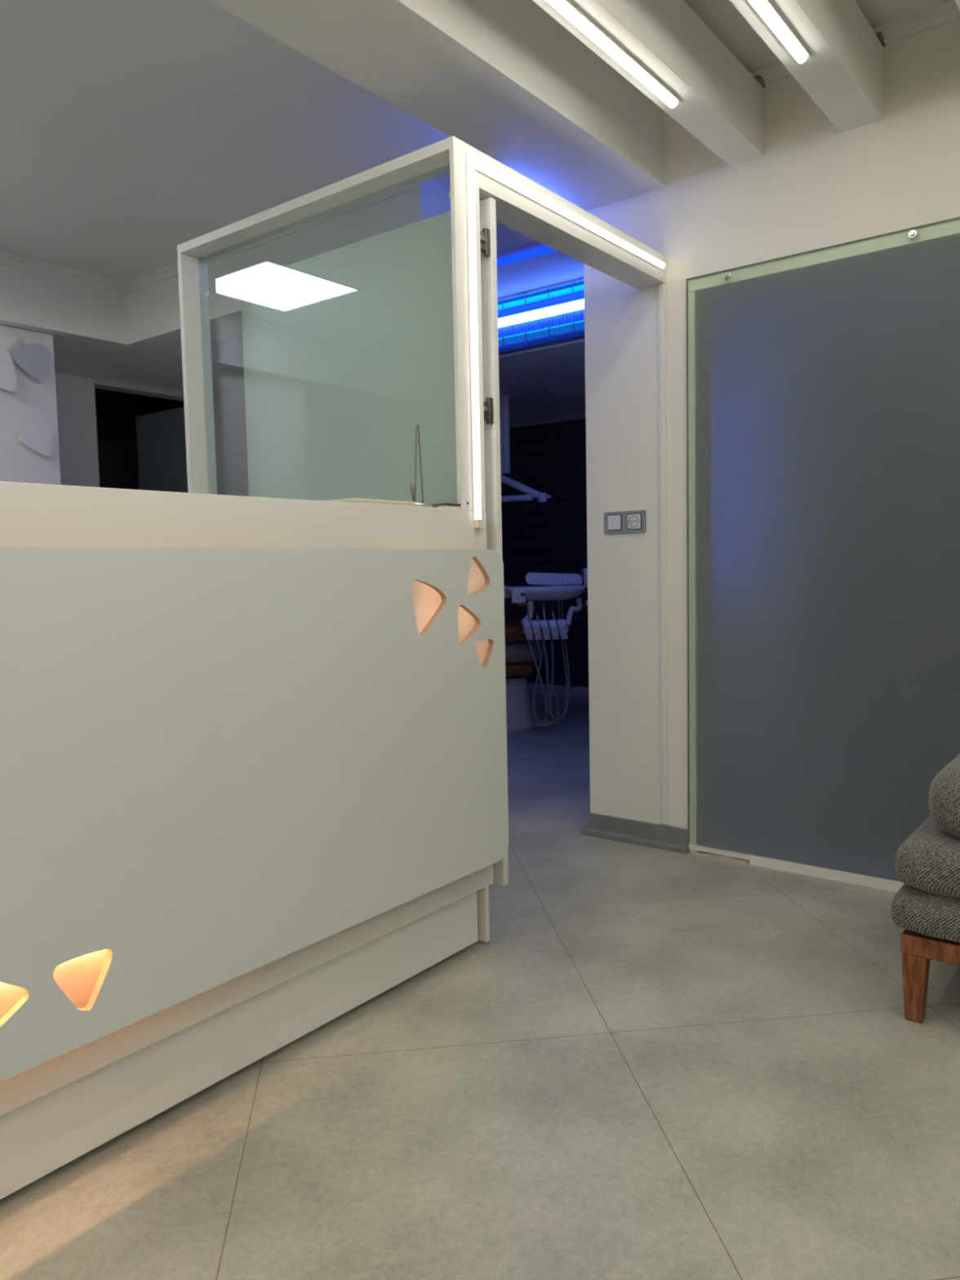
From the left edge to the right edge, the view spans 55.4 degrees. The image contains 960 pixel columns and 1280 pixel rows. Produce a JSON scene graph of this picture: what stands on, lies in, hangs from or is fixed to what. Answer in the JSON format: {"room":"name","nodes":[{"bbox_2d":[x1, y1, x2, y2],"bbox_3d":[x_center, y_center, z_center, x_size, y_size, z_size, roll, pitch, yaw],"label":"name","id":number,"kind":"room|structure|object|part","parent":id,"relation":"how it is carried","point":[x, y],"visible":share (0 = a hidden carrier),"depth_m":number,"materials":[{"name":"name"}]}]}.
{"room":"dental clinic","nodes":[
{"label":"dental clinic","id":0,"kind":"room"},
{"bbox_2d":[54,368,183,487],"bbox_3d":[-3.166,-0.535,4.641,0.120,2.580,9.700,2,6,38],"label":"wall","id":1,"kind":"structure","parent":0,"point":[75,392],"depth_m":5.50,"materials":[{"name":"paint"}]},
{"bbox_2d":[135,406,187,493],"bbox_3d":[-2.203,-0.519,6.539,0.662,2.195,0.041,2,6,38],"label":"door","id":2,"kind":"structure","parent":1,"relation":"in","point":[160,435],"depth_m":6.47,"materials":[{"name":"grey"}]},
{"bbox_2d":[94,388,184,489],"bbox_3d":[-2.722,-0.709,6.757,1.780,2.580,2.600,2,6,38],"label":"doorway","id":3,"kind":"structure","parent":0,"point":[116,412],"depth_m":7.64,"materials":[{"name":"grey paint"}]},
{"bbox_2d":[213,387,248,496],"bbox_3d":[-0.941,-0.663,5.692,2.100,2.580,0.100,2,6,38],"label":"wall","id":4,"kind":"structure","parent":0,"point":[229,408],"depth_m":6.13,"materials":[{"name":"paint"}]},
{"bbox_2d":[497,245,555,266],"bbox_3d":[0.707,-1.856,4.083,2.200,0.022,0.035,2,6,38],"label":"light","id":5,"kind":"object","parent":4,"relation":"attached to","point":[544,250],"depth_m":4.45,"materials":[{"name":"blue plastic"}]},
{"bbox_2d":[0,177,515,422],"bbox_3d":[-2.058,-1.611,3.550,2.900,0.312,9.300,2,6,38],"label":"soffit","id":6,"kind":"structure","parent":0,"point":[134,336],"depth_m":4.55,"materials":[{"name":"white paint"}]},
{"bbox_2d":[0,182,420,294],"bbox_3d":[-2.815,-1.596,1.897,2.070,0.055,5.770,2,6,38],"label":"crown molding","id":7,"kind":"structure","parent":6,"relation":"attached to","point":[171,270],"depth_m":4.48,"materials":[{"name":"white paint"}]},
{"bbox_2d":[0,0,583,401],"bbox_3d":[-0.580,-1.768,2.510,10.300,0.100,9.700,2,6,38],"label":"ceiling","id":8,"kind":"structure","parent":0,"point":[132,131],"depth_m":3.18,"materials":[{"name":"paint"}]},
{"bbox_2d":[498,338,585,421],"bbox_3d":[1.867,-1.817,5.149,5.470,0.312,1.940,2,6,38],"label":"soffit","id":9,"kind":"structure","parent":8,"relation":"attached to","point":[549,380],"depth_m":5.97,"materials":[{"name":"white paint"}]},
{"bbox_2d":[499,394,551,502],"bbox_3d":[0.224,-1.338,6.401,0.630,0.770,0.108,2,6,38],"label":"light","id":10,"kind":"object","parent":9,"relation":"hanging from","point":[531,493],"visible":0.8,"depth_m":6.43,"materials":[{"name":"white"}]},
{"bbox_3d":[0.160,-0.992,6.443,0.501,0.053,0.044,2,6,38],"label":"arm","id":11,"kind":"part","parent":10,"relation":"part of","materials":[{"name":"white"}]},
{"bbox_3d":[0.269,-1.082,6.419,0.437,0.234,0.062,2,6,38],"label":"arm","id":12,"kind":"part","parent":10,"relation":"part of","materials":[{"name":"white metal"}]},
{"bbox_2d":[497,276,584,355],"bbox_3d":[0.388,-1.782,5.023,1.350,0.301,0.068,2,6,38],"label":"lamp","id":13,"kind":"object","parent":9,"relation":"attached to","point":[554,313],"visible":0.47,"depth_m":5.05,"materials":[{"name":"blue"}]},
{"bbox_3d":[0.398,-1.698,5.040,1.310,0.036,0.010,2,6,38],"label":"glow rod","id":14,"kind":"part","parent":13,"relation":"part of","materials":[{"name":"blue plastic"}]},
{"bbox_3d":[0.398,-1.720,5.039,1.310,0.008,0.010,2,6,38],"label":"glow rod","id":15,"kind":"part","parent":13,"relation":"part of","materials":[{"name":"plastic"}]},
{"bbox_3d":[0.394,-1.897,5.024,1.310,0.028,0.012,2,6,38],"label":"glow rod","id":16,"kind":"part","parent":13,"relation":"part of","materials":[{"name":"plastic"}]},
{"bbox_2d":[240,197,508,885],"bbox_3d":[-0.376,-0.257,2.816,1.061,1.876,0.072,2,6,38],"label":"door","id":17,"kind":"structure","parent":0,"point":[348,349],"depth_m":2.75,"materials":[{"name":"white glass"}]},
{"bbox_3d":[0.009,-1.057,2.411,0.007,0.012,0.023,2,6,38],"label":"hinge arm","id":18,"kind":"part","parent":17,"relation":"part of","materials":[{"name":"silver metal"}]},
{"bbox_3d":[0.018,-0.617,2.445,0.007,0.012,0.023,2,6,38],"label":"hinge arm","id":19,"kind":"part","parent":17,"relation":"part of","materials":[{"name":"silver metal"}]},
{"bbox_2d":[207,0,666,210],"bbox_3d":[-1.322,-1.558,0.945,0.338,0.366,6.297,2,6,38],"label":"ceiling beam","id":20,"kind":"structure","parent":0,"point":[505,79],"depth_m":2.58,"materials":[{"name":"white paint"}]},
{"bbox_2d":[0,693,959,1279],"bbox_3d":[-0.524,0.893,2.717,10.300,0.080,9.700,2,6,38],"label":"floor","id":21,"kind":"structure","parent":0,"point":[652,1064],"depth_m":1.76,"materials":[{"name":"tile"}]},
{"bbox_2d":[0,324,61,484],"bbox_3d":[-2.911,-0.304,3.644,0.099,2.264,2.610,2,6,38],"label":"wall panel","id":22,"kind":"object","parent":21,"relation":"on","point":[29,451],"visible":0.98,"depth_m":4.48,"materials":[{"name":"white"}]},
{"bbox_2d":[0,481,508,1199],"bbox_3d":[-1.223,0.365,1.413,0.760,1.205,3.271,2,6,38],"label":"reception desk","id":23,"kind":"object","parent":21,"relation":"on","point":[253,768],"depth_m":1.75,"materials":[{"name":"white laminate"}]},
{"bbox_2d":[177,136,485,511],"bbox_3d":[-0.489,-0.612,2.757,1.186,1.362,0.104,2,6,38],"label":"frame","id":24,"kind":"object","parent":23,"relation":"on","point":[446,155],"depth_m":2.61,"materials":[{"name":"white laminate"}]},
{"bbox_3d":[-0.031,-0.808,2.383,0.014,0.933,0.104,2,6,38],"label":"post","id":25,"kind":"part","parent":24,"relation":"part of","materials":[{"name":"white laminate"}]},
{"bbox_2d":[320,497,414,506],"bbox_3d":[-0.269,-0.326,2.188,0.116,0.011,0.205,2,6,38],"label":"tray","id":26,"kind":"object","parent":23,"relation":"on","point":[360,500],"visible":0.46,"depth_m":2.13,"materials":[{"name":"beige"}]},
{"bbox_2d":[410,425,437,507],"bbox_3d":[-0.142,-0.431,2.277,0.011,0.203,0.099,2,6,38],"label":"stand","id":27,"kind":"object","parent":23,"relation":"on","point":[413,495],"visible":0.94,"depth_m":2.26,"materials":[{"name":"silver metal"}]},
{"bbox_2d":[431,502,461,509],"bbox_3d":[-0.089,-0.345,2.368,0.057,0.014,0.058,2,6,38],"label":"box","id":28,"kind":"object","parent":23,"relation":"on","point":[443,505],"visible":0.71,"depth_m":2.34,"materials":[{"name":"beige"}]},
{"bbox_3d":[-0.089,-0.349,2.368,0.057,0.007,0.058,2,6,38],"label":"lid","id":29,"kind":"part","parent":28,"relation":"part of","materials":[{"name":"silver metal"}]},
{"bbox_2d":[503,568,587,732],"bbox_3d":[-0.100,0.055,6.166,1.910,1.040,1.095,-1,4,0],"label":"dental unit","id":30,"kind":"object","parent":21,"relation":"on","point":[522,649],"visible":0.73,"depth_m":5.86,"materials":[{"name":"white plastic"}]},
{"bbox_3d":[-0.086,-0.301,5.834,0.570,0.076,0.130,-1,4,0],"label":"support arm","id":31,"kind":"part","parent":30,"relation":"part of","materials":[{"name":"white plastic"}]},
{"bbox_3d":[-0.091,-0.060,6.254,0.830,0.177,0.590,-1,4,0],"label":"seat","id":32,"kind":"part","parent":30,"relation":"part of","materials":[{"name":"brown leather"}]},
{"bbox_3d":[0.297,-0.164,5.718,0.055,0.157,0.114,2,6,38],"label":"holder arm","id":33,"kind":"part","parent":30,"relation":"part of","materials":[{"name":"white plastic"}]},
{"bbox_3d":[0.317,0.533,6.415,0.520,0.032,0.680,-1,4,2],"label":"foot plate","id":34,"kind":"part","parent":30,"relation":"part of","materials":[{"name":"white"}]},
{"bbox_2d":[524,572,582,585],"bbox_3d":[0.474,-0.393,5.902,0.365,0.092,0.080,-1,4,0],"label":"tray","id":35,"kind":"object","parent":30,"relation":"on","point":[531,578],"depth_m":5.86,"materials":[{"name":"white plastic"}]},
{"bbox_3d":[0.593,-0.178,5.733,0.048,0.170,0.144,3,6,44],"label":"holder arm","id":36,"kind":"part","parent":30,"relation":"part of","materials":[{"name":"white"}]},
{"bbox_2d":[890,754,959,1023],"bbox_3d":[1.968,0.562,1.800,1.984,0.619,0.862,2,6,38],"label":"armchair","id":37,"kind":"object","parent":21,"relation":"on","point":[927,904],"visible":1,"depth_m":2.04,"materials":[{"name":"grey fabric"}]},
{"bbox_3d":[0.997,0.791,2.093,0.052,0.158,0.052,2,6,38],"label":"leg","id":38,"kind":"part","parent":37,"relation":"part of","materials":[{"name":"brown wood"}]},
{"bbox_2d":[894,814,959,898],"bbox_3d":[1.968,0.509,1.794,1.978,0.157,0.860,2,6,38],"label":"seat cushion","id":39,"kind":"object","parent":37,"relation":"on","point":[927,863],"depth_m":2.03,"materials":[{"name":"grey fabric"}]},
{"bbox_3d":[1.965,0.691,1.808,1.928,0.045,0.808,2,6,38],"label":"seat rail","id":40,"kind":"part","parent":37,"relation":"part of","materials":[{"name":"brown wood"}]},
{"bbox_2d":[928,754,959,839],"bbox_3d":[1.998,0.365,1.776,1.921,0.223,0.834,2,6,38],"label":"cushion","id":41,"kind":"object","parent":37,"relation":"on","point":[944,788],"depth_m":2.03,"materials":[{"name":"grey fabric"}]},
{"bbox_2d":[509,411,588,697],"bbox_3d":[2.986,-0.746,5.707,8.520,2.580,0.150,2,6,38],"label":"wall","id":42,"kind":"structure","parent":0,"point":[577,415],"depth_m":7.45,"materials":[{"name":"paint"}]},
{"bbox_2d":[501,417,588,686],"bbox_3d":[2.145,-0.628,6.246,6.120,2.115,0.050,2,6,38],"label":"window blind","id":43,"kind":"object","parent":42,"relation":"attached to","point":[550,536],"visible":0.02,"depth_m":7.44,"materials":[{"name":"black"}]},
{"bbox_3d":[2.123,-1.675,6.164,6.120,0.013,0.050,2,6,38],"label":"head rail","id":44,"kind":"part","parent":43,"relation":"part of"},
{"bbox_2d":[527,682,588,691],"bbox_3d":[2.179,0.448,6.344,6.300,0.035,0.012,2,6,38],"label":"baseboard","id":45,"kind":"structure","parent":42,"relation":"attached to","point":[530,684],"depth_m":7.50,"materials":[{"name":"white paint"}]},
{"bbox_2d":[583,17,959,855],"bbox_3d":[2.405,-0.480,2.049,4.940,2.640,0.150,2,6,38],"label":"wall","id":46,"kind":"structure","parent":0,"point":[815,184],"depth_m":3.25,"materials":[{"name":"paint"}]},
{"bbox_2d":[448,150,666,289],"bbox_3d":[0.286,-1.271,2.845,0.108,0.095,1.078,2,6,38],"label":"header","id":47,"kind":"object","parent":46,"relation":"in","point":[514,211],"depth_m":2.77,"materials":[{"name":"white paint"}]},
{"bbox_2d":[465,153,665,528],"bbox_3d":[0.317,-0.811,2.809,0.014,0.952,1.104,2,6,38],"label":"light","id":48,"kind":"object","parent":47,"relation":"attached to","point":[472,163],"visible":1,"depth_m":2.40,"materials":[{"name":"white plastic"}]},
{"bbox_2d":[604,510,646,533],"bbox_3d":[0.538,-0.439,3.403,0.172,0.080,0.015,2,6,38],"label":"socket","id":49,"kind":"object","parent":46,"relation":"attached to","point":[624,522],"visible":1,"depth_m":3.40,"materials":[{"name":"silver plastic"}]},
{"bbox_2d":[581,812,689,853],"bbox_3d":[0.628,0.723,3.530,0.446,0.086,0.176,2,6,38],"label":"baseboard","id":50,"kind":"structure","parent":46,"relation":"attached to","point":[675,839],"depth_m":3.46,"materials":[{"name":"grey stone"}]},
{"bbox_2d":[657,283,668,824],"bbox_3d":[0.665,-0.289,3.317,0.024,1.951,0.016,2,6,38],"label":"trim","id":51,"kind":"structure","parent":46,"relation":"attached to","point":[661,287],"depth_m":3.31,"materials":[{"name":"white laminate"}]},
{"bbox_2d":[706,853,749,863],"bbox_3d":[0.885,0.774,3.260,0.156,0.014,0.033,2,6,38],"label":"trim","id":52,"kind":"structure","parent":46,"relation":"attached to","point":[710,855],"depth_m":3.25,"materials":[{"name":"grey metal"}]},
{"bbox_2d":[688,843,904,892],"bbox_3d":[1.765,0.792,2.660,2.420,0.036,0.162,2,6,38],"label":"trim","id":53,"kind":"structure","parent":46,"relation":"attached to","point":[765,862],"depth_m":3.07,"materials":[{"name":"white paint"}]},
{"bbox_2d":[662,0,959,119],"bbox_3d":[2.417,-1.766,1.805,4.502,0.040,0.030,2,6,38],"label":"trim","id":54,"kind":"structure","parent":46,"relation":"attached to","point":[948,11],"depth_m":2.70,"materials":[{"name":"white paint"}]},
{"bbox_2d":[685,216,959,881],"bbox_3d":[1.710,-0.218,2.498,2.471,2.004,0.034,2,6,38],"label":"frosted glass panel","id":55,"kind":"object","parent":46,"relation":"attached to","point":[827,394],"visible":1,"depth_m":2.96,"materials":[{"name":"frosted glass"},{"name":"glass"},{"name":"metal"}]},
{"bbox_2d":[683,0,952,72],"bbox_3d":[0.627,-1.613,-0.578,4.602,0.100,6.297,2,6,38],"label":"ceiling","id":56,"kind":"structure","parent":0,"point":[722,17],"depth_m":2.69,"materials":[{"name":"paint"}]},
{"bbox_2d":[532,0,765,165],"bbox_3d":[-0.969,-1.481,0.645,0.123,0.232,6.047,2,6,38],"label":"ceiling beam","id":57,"kind":"structure","parent":56,"relation":"attached to","point":[722,104],"depth_m":2.58,"materials":[{"name":"white paint"}]},
{"bbox_2d":[544,0,680,107],"bbox_3d":[-1.011,-1.351,0.618,0.038,0.020,5.134,2,6,38],"label":"linear light","id":58,"kind":"object","parent":57,"relation":"attached to","point":[566,8],"visible":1,"depth_m":2.34,"materials":[{"name":"white plastic"}]},
{"bbox_2d":[729,0,885,132],"bbox_3d":[-0.682,-1.469,0.423,0.130,0.232,6.047,2,6,38],"label":"ceiling beam","id":59,"kind":"structure","parent":56,"relation":"attached to","point":[842,75],"depth_m":2.50,"materials":[{"name":"white paint"}]},
{"bbox_2d":[746,0,810,63],"bbox_3d":[-0.720,-1.340,0.395,0.038,0.020,5.138,2,6,38],"label":"linear light","id":60,"kind":"object","parent":59,"relation":"attached to","point":[766,10],"visible":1,"depth_m":2.27,"materials":[{"name":"white plastic"}]},
{"bbox_2d":[955,0,959,11],"bbox_3d":[-0.354,-1.456,0.169,0.124,0.232,6.047,2,6,38],"label":"ceiling beam","id":61,"kind":"structure","parent":56,"relation":"attached to","point":[957,2],"depth_m":2.20,"materials":[{"name":"white paint"}]}
]}

